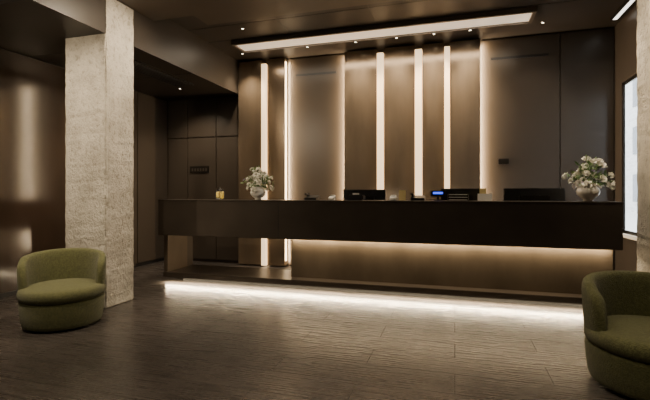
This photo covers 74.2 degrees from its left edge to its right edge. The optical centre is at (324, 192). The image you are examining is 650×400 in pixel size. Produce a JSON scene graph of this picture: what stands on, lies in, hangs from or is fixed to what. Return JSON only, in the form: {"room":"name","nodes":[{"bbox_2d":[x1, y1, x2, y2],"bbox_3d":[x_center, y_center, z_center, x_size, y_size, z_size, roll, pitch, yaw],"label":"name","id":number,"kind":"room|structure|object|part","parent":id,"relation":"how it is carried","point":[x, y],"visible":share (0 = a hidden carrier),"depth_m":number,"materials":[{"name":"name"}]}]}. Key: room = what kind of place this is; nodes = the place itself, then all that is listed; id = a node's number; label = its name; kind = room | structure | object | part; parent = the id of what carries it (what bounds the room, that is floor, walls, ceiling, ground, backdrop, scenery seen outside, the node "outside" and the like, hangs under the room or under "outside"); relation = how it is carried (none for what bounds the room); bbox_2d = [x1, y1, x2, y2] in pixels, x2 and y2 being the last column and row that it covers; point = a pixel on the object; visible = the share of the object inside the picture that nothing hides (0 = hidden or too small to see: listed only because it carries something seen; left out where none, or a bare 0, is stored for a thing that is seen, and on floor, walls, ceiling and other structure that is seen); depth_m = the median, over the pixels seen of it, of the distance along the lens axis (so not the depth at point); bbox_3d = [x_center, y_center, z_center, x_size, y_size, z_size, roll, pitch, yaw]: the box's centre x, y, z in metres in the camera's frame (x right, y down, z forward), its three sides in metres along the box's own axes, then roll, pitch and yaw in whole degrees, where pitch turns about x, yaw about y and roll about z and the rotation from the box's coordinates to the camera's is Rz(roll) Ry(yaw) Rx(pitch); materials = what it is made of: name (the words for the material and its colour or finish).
{"room":"hotel lobby","nodes":[
{"label":"hotel lobby","id":0,"kind":"room"},
{"bbox_2d":[0,48,165,100],"bbox_3d":[-4.355,-0.590,3.221,0.200,3.600,9.650,0,0,17],"label":"wall","id":1,"kind":"structure","parent":0,"point":[0,48],"depth_m":5.46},
{"bbox_2d":[0,49,166,297],"bbox_3d":[-4.234,-0.221,3.218,0.028,2.858,9.514,0,0,17],"label":"panelling","id":2,"kind":"object","parent":1,"relation":"attached to","point":[32,91],"visible":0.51,"depth_m":5.38,"materials":[{"name":"paint"}]},
{"bbox_3d":[-3.543,-0.250,5.509,0.028,2.800,1.288,0,0,17],"label":"lacquer panel","id":3,"kind":"part","parent":2,"relation":"part of","materials":[{"name":"brown wood"}]},
{"bbox_3d":[-4.244,1.181,3.214,0.013,0.053,9.500,0,0,17],"label":"skirting","id":4,"kind":"part","parent":2,"relation":"part of","materials":[{"name":"black plastic"}]},
{"bbox_2d":[133,132,135,266],"bbox_3d":[-3.197,0.100,6.580,0.014,2.180,0.850,0,0,17],"label":"leaf","id":5,"kind":"object","parent":2,"relation":"attached to","point":[134,133],"visible":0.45,"depth_m":6.95,"materials":[{"name":"brown wood"}]},
{"bbox_3d":[-3.218,-0.250,6.586,0.028,2.800,0.938,0,0,17],"label":"lacquer panel","id":6,"kind":"part","parent":2,"relation":"part of","materials":[{"name":"brown wood"}]},
{"bbox_3d":[-2.969,-0.250,7.409,0.028,2.800,0.758,0,0,17],"label":"lacquer panel","id":7,"kind":"part","parent":2,"relation":"part of","materials":[{"name":"brown wood"}]},
{"bbox_2d":[0,0,191,78],"bbox_3d":[-3.084,-1.673,4.489,1.480,0.013,3.612,0,0,17],"label":"trim","id":8,"kind":"structure","parent":1,"relation":"attached to","point":[17,0],"depth_m":5.18,"materials":[{"name":"black plastic"}]},
{"bbox_2d":[0,0,238,100],"bbox_3d":[-3.637,-2.030,3.004,1.700,0.720,10.050,0,0,17],"label":"ceiling","id":9,"kind":"structure","parent":0,"point":[29,28],"depth_m":5.18,"materials":[{"name":"brown paint"}]},
{"bbox_2d":[133,59,192,86],"bbox_3d":[-2.355,-1.652,5.934,0.300,0.034,1.400,0,0,17],"label":"ceiling air vent","id":10,"kind":"object","parent":9,"relation":"attached to","point":[143,68],"depth_m":5.97,"materials":[{"name":"black metal"}]},
{"bbox_2d":[118,0,302,20],"bbox_3d":[-0.305,-2.240,0.719,6.000,0.300,7.600,0,0,17],"label":"ceiling","id":11,"kind":"structure","parent":0,"point":[155,10],"depth_m":4.82,"materials":[{"name":"brown paint"}]},
{"bbox_2d":[0,261,634,399],"bbox_3d":[-0.765,1.260,2.137,7.700,0.100,10.050,0,0,17],"label":"floor","id":12,"kind":"structure","parent":0,"point":[176,338],"depth_m":3.33,"materials":[{"name":"tile"}]},
{"bbox_2d":[16,248,105,331],"bbox_3d":[-2.430,0.879,3.993,0.719,0.661,0.721,0,0,17],"label":"tub chair","id":13,"kind":"object","parent":12,"relation":"on","point":[60,289],"visible":1,"depth_m":3.87,"materials":[{"name":"green fabric"}]},
{"bbox_2d":[16,278,105,304],"bbox_3d":[-2.424,0.892,3.977,0.698,0.121,0.695,0,0,17],"label":"seat cushion","id":14,"kind":"object","parent":13,"relation":"on","point":[41,291],"depth_m":3.79,"materials":[{"name":"green fabric"}]},
{"bbox_2d":[65,0,133,307],"bbox_3d":[-2.494,-0.440,4.775,0.553,3.300,0.428,0,0,17],"label":"concrete column","id":15,"kind":"structure","parent":12,"relation":"on","point":[99,90],"depth_m":4.60,"materials":[{"name":"beige concrete"}]},
{"bbox_2d":[158,199,623,307],"bbox_3d":[0.483,0.648,5.440,5.368,1.121,1.005,0,0,17],"label":"reception desk","id":16,"kind":"object","parent":12,"relation":"on","point":[522,252],"visible":0.9,"depth_m":4.90,"materials":[{"name":"wood"}]},
{"bbox_3d":[-2.098,0.815,6.060,0.060,0.510,0.450,0,0,17],"label":"leg","id":17,"kind":"part","parent":16,"relation":"part of","materials":[{"name":"brown metal"}]},
{"bbox_2d":[216,187,223,198],"bbox_3d":[-1.377,0.004,5.639,0.112,0.164,0.112,0,0,17],"label":"jar","id":18,"kind":"object","parent":16,"relation":"on","point":[220,194],"visible":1,"depth_m":5.61,"materials":[{"name":"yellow glass"}]},
{"bbox_2d":[241,166,273,199],"bbox_3d":[-0.860,-0.137,5.591,0.398,0.449,0.397,0,0,36],"label":"flower vase","id":19,"kind":"object","parent":16,"relation":"on","point":[259,185],"visible":1,"depth_m":5.53,"materials":[{"name":"ceramic"}]},
{"bbox_2d":[304,193,319,199],"bbox_3d":[-0.166,0.044,5.398,0.165,0.084,0.160,0,0,17],"label":"desk phone","id":20,"kind":"object","parent":16,"relation":"on","point":[308,197],"visible":1,"depth_m":5.35,"materials":[{"name":"black plastic"}]},
{"bbox_2d":[328,195,335,199],"bbox_3d":[0.086,0.056,5.301,0.070,0.062,0.100,0,0,17],"label":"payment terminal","id":21,"kind":"object","parent":16,"relation":"on","point":[331,197],"visible":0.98,"depth_m":5.28,"materials":[{"name":"white plastic"}]},
{"bbox_2d":[347,193,364,199],"bbox_3d":[0.377,0.044,5.234,0.200,0.084,0.160,0,0,17],"label":"receipt printer","id":22,"kind":"object","parent":16,"relation":"on","point":[355,196],"visible":0.98,"depth_m":5.17,"materials":[{"name":"black plastic"}]},
{"bbox_2d":[343,190,385,199],"bbox_3d":[0.512,0.207,5.643,0.560,0.504,0.200,0,0,17],"label":"computer monitor","id":23,"kind":"object","parent":16,"relation":"on","point":[369,194],"visible":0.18,"depth_m":5.61,"materials":[{"name":"black plastic"}]},
{"bbox_2d":[158,199,623,203],"bbox_3d":[0.399,0.097,5.162,5.368,0.017,0.425,0,0,17],"label":"countertop","id":24,"kind":"structure","parent":16,"relation":"on","point":[425,201],"depth_m":4.87,"materials":[{"name":"metal"}]},
{"bbox_2d":[389,195,395,199],"bbox_3d":[0.796,0.056,5.035,0.070,0.062,0.100,0,0,17],"label":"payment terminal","id":25,"kind":"object","parent":16,"relation":"on","point":[392,197],"visible":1,"depth_m":5.00,"materials":[{"name":"white plastic"}]},
{"bbox_2d":[399,190,405,199],"bbox_3d":[0.894,0.027,4.979,0.075,0.118,0.052,0,0,17],"label":"tent card","id":26,"kind":"object","parent":16,"relation":"on","point":[402,193],"visible":1,"depth_m":4.97,"materials":[{"name":"gold metal"}]},
{"bbox_2d":[410,193,424,200],"bbox_3d":[1.083,0.044,5.021,0.165,0.084,0.160,0,0,17],"label":"desk phone","id":27,"kind":"object","parent":16,"relation":"on","point":[413,197],"visible":0.99,"depth_m":4.97,"materials":[{"name":"black plastic"}]},
{"bbox_2d":[430,191,445,200],"bbox_3d":[1.310,0.029,4.984,0.170,0.114,0.080,0,0,17],"label":"display","id":28,"kind":"object","parent":16,"relation":"on","point":[437,194],"visible":1,"depth_m":4.97,"materials":[{"name":"black plastic"}]},
{"bbox_3d":[1.293,0.815,5.026,3.570,0.510,0.110,0,0,17],"label":"panel","id":29,"kind":"part","parent":16,"relation":"part of","materials":[{"name":"brown wood"}]},
{"bbox_2d":[447,194,468,200],"bbox_3d":[1.519,0.050,4.911,0.240,0.074,0.200,0,0,17],"label":"document tray","id":30,"kind":"object","parent":16,"relation":"on","point":[447,194],"visible":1,"depth_m":4.83,"materials":[{"name":"black plastic"}]},
{"bbox_2d":[441,188,479,200],"bbox_3d":[1.685,0.202,5.289,0.500,0.514,0.200,0,0,17],"label":"computer monitor","id":31,"kind":"object","parent":16,"relation":"on","point":[473,193],"visible":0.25,"depth_m":5.27,"materials":[{"name":"black plastic"}]},
{"bbox_2d":[479,188,485,193],"bbox_3d":[1.784,0.017,4.861,0.070,0.137,0.060,0,0,17],"label":"tent card","id":32,"kind":"object","parent":16,"relation":"on","point":[482,190],"visible":0.36,"depth_m":4.85,"materials":[{"name":"gold metal"}]},
{"bbox_2d":[478,194,491,200],"bbox_3d":[1.745,0.046,4.693,0.150,0.079,0.035,0,0,17],"label":"tent card","id":33,"kind":"object","parent":16,"relation":"on","point":[481,197],"visible":1,"depth_m":4.68,"materials":[{"name":"beige paper"}]},
{"bbox_2d":[504,188,564,200],"bbox_3d":[2.457,0.202,5.056,0.660,0.514,0.200,0,0,17],"label":"computer monitor","id":34,"kind":"object","parent":16,"relation":"on","point":[510,194],"visible":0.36,"depth_m":5.04,"materials":[{"name":"black plastic"}]},
{"bbox_2d":[562,155,615,200],"bbox_3d":[2.762,-0.159,4.485,0.420,0.492,0.484,0,0,-23],"label":"flower vase","id":35,"kind":"object","parent":16,"relation":"on","point":[587,190],"visible":0.99,"depth_m":4.41,"materials":[{"name":"ceramic"}]},
{"bbox_2d":[581,271,649,399],"bbox_3d":[2.061,0.879,2.679,0.793,0.661,0.810,0,0,17],"label":"tub chair","id":36,"kind":"object","parent":12,"relation":"on","point":[615,304],"visible":1,"depth_m":2.67,"materials":[{"name":"green fabric"}]},
{"bbox_2d":[584,315,649,363],"bbox_3d":[2.057,0.892,2.658,0.787,0.121,0.768,0,0,17],"label":"seat cushion","id":37,"kind":"object","parent":36,"relation":"on","point":[626,338],"depth_m":2.59,"materials":[{"name":"green fabric"}]},
{"bbox_2d":[637,0,649,271],"bbox_3d":[3.314,-0.440,3.987,0.548,3.300,0.558,0,0,17],"label":"concrete column","id":38,"kind":"structure","parent":12,"relation":"on","point":[643,6],"depth_m":4.17,"materials":[{"name":"beige concrete"}]},
{"bbox_2d":[167,27,613,270],"bbox_3d":[0.458,-0.590,6.897,7.290,3.600,0.230,0,0,17],"label":"wall","id":39,"kind":"structure","parent":0,"point":[190,119],"depth_m":7.53,"materials":[{"name":"brown wood"}]},
{"bbox_3d":[-2.635,-1.317,7.725,0.398,0.665,0.028,0,0,17],"label":"panel","id":40,"kind":"part","parent":39,"relation":"part of","materials":[{"name":"brown wood"}]},
{"bbox_3d":[-2.635,0.095,7.725,0.398,2.130,0.028,0,0,17],"label":"panel","id":41,"kind":"part","parent":39,"relation":"part of","materials":[{"name":"brown wood"}]},
{"bbox_2d":[190,166,208,172],"bbox_3d":[-2.215,-0.410,7.576,0.380,0.120,0.014,0,0,17],"label":"sign plate","id":42,"kind":"object","parent":39,"relation":"attached to","point":[193,169],"depth_m":7.57,"materials":[{"name":"black metal"}]},
{"bbox_3d":[-2.166,-1.317,7.584,0.558,0.665,0.028,0,0,17],"label":"panel","id":43,"kind":"part","parent":39,"relation":"part of","materials":[{"name":"brown wood"}]},
{"bbox_3d":[-2.166,0.095,7.584,0.558,2.130,0.028,0,0,17],"label":"panel","id":44,"kind":"part","parent":39,"relation":"part of","materials":[{"name":"brown wood"}]},
{"bbox_3d":[-1.677,-1.317,7.436,0.438,0.665,0.028,0,0,17],"label":"panel","id":45,"kind":"part","parent":39,"relation":"part of","materials":[{"name":"brown wood"}]},
{"bbox_3d":[-1.677,0.095,7.436,0.438,2.130,0.028,0,0,17],"label":"panel","id":46,"kind":"part","parent":39,"relation":"part of","materials":[{"name":"brown wood"}]},
{"bbox_2d":[238,58,287,265],"bbox_3d":[-1.044,-0.505,7.161,0.842,3.390,0.188,0,0,17],"label":"wall panel","id":47,"kind":"object","parent":39,"relation":"attached to","point":[262,87],"visible":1,"depth_m":7.08,"materials":[{"name":"brown"}]},
{"bbox_2d":[289,54,343,264],"bbox_3d":[-0.137,-0.505,6.968,0.950,3.390,0.034,0,0,17],"label":"wall panel","id":48,"kind":"object","parent":39,"relation":"attached to","point":[316,102],"depth_m":6.96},
{"bbox_3d":[-0.150,-1.927,6.958,0.690,0.035,0.007,0,0,17],"label":"air slot","id":49,"kind":"part","parent":48,"relation":"part of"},
{"bbox_2d":[344,39,479,199],"bbox_3d":[1.270,-0.505,6.463,1.996,3.390,0.188,0,0,17],"label":"wall panel","id":50,"kind":"object","parent":39,"relation":"attached to","point":[412,115],"visible":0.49,"depth_m":6.40,"materials":[{"name":"brown wood"}]},
{"bbox_2d":[482,34,559,200],"bbox_3d":[2.759,-0.505,6.094,1.010,3.390,0.034,0,0,17],"label":"wall panel","id":51,"kind":"object","parent":39,"relation":"attached to","point":[521,96],"depth_m":6.08,"materials":[{"name":"brown wood"}]},
{"bbox_2d":[498,159,508,163],"bbox_3d":[2.547,-0.450,6.136,0.140,0.080,0.021,0,0,17],"label":"box","id":52,"kind":"object","parent":51,"relation":"attached to","point":[500,161],"visible":1,"depth_m":6.13,"materials":[{"name":"black metal"}]},
{"bbox_3d":[2.745,-1.927,6.084,0.750,0.035,0.007,0,0,17],"label":"air slot","id":53,"kind":"part","parent":51,"relation":"part of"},
{"bbox_2d":[560,29,612,200],"bbox_3d":[3.557,-0.505,5.856,0.635,3.390,0.028,0,0,17],"label":"wall panel","id":54,"kind":"object","parent":39,"relation":"attached to","point":[586,57],"visible":0.54,"depth_m":5.84,"materials":[{"name":"brown wood"}]},
{"bbox_2d":[170,0,636,61],"bbox_3d":[0.951,-2.295,5.589,5.590,0.190,2.450,0,0,17],"label":"ceiling","id":55,"kind":"structure","parent":0,"point":[572,15],"depth_m":5.53,"materials":[{"name":"brown paint"}]},
{"bbox_2d":[231,6,536,52],"bbox_3d":[0.633,-2.200,5.904,4.080,0.059,0.390,0,0,17],"label":"ceiling light","id":56,"kind":"object","parent":55,"relation":"attached to","point":[518,16],"visible":1,"depth_m":5.79,"materials":[{"name":"beige plastic"}]},
{"bbox_2d":[189,0,578,42],"bbox_3d":[0.735,-2.233,5.013,5.490,0.013,1.202,0,0,17],"label":"trim","id":57,"kind":"structure","parent":55,"relation":"attached to","point":[424,0],"depth_m":5.44,"materials":[{"name":"black plastic"}]},
{"bbox_2d":[611,0,635,19],"bbox_3d":[3.435,-2.212,4.656,0.085,0.033,1.700,0,0,17],"label":"recessed light","id":58,"kind":"object","parent":55,"relation":"in","point":[627,4],"visible":1,"depth_m":5.16,"materials":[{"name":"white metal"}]},
{"bbox_2d":[614,4,636,270],"bbox_3d":[2.705,-0.590,1.090,0.450,3.600,9.650,0,0,17],"label":"wall","id":59,"kind":"structure","parent":0,"point":[625,31],"depth_m":5.51,"materials":[{"name":"brown paint"}]},
{"bbox_2d":[623,74,636,235],"bbox_3d":[3.679,-0.450,5.016,0.020,1.920,1.030,0,0,17],"label":"frame","id":60,"kind":"object","parent":59,"relation":"attached to","point":[634,76],"visible":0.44,"depth_m":5.49,"materials":[{"name":"black metal"}]},
{"bbox_2d":[623,233,636,240],"bbox_3d":[3.639,0.530,5.028,0.060,0.040,1.030,0,0,17],"label":"sill","id":61,"kind":"structure","parent":59,"relation":"attached to","point":[632,237],"depth_m":5.14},
{"bbox_2d":[624,78,636,231],"bbox_3d":[3.679,-0.450,5.016,0.004,1.880,0.990,0,0,17],"label":"pane","id":62,"kind":"object","parent":59,"relation":"attached to","point":[630,89],"visible":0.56,"depth_m":5.29,"materials":[{"name":"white glass"}]}
]}

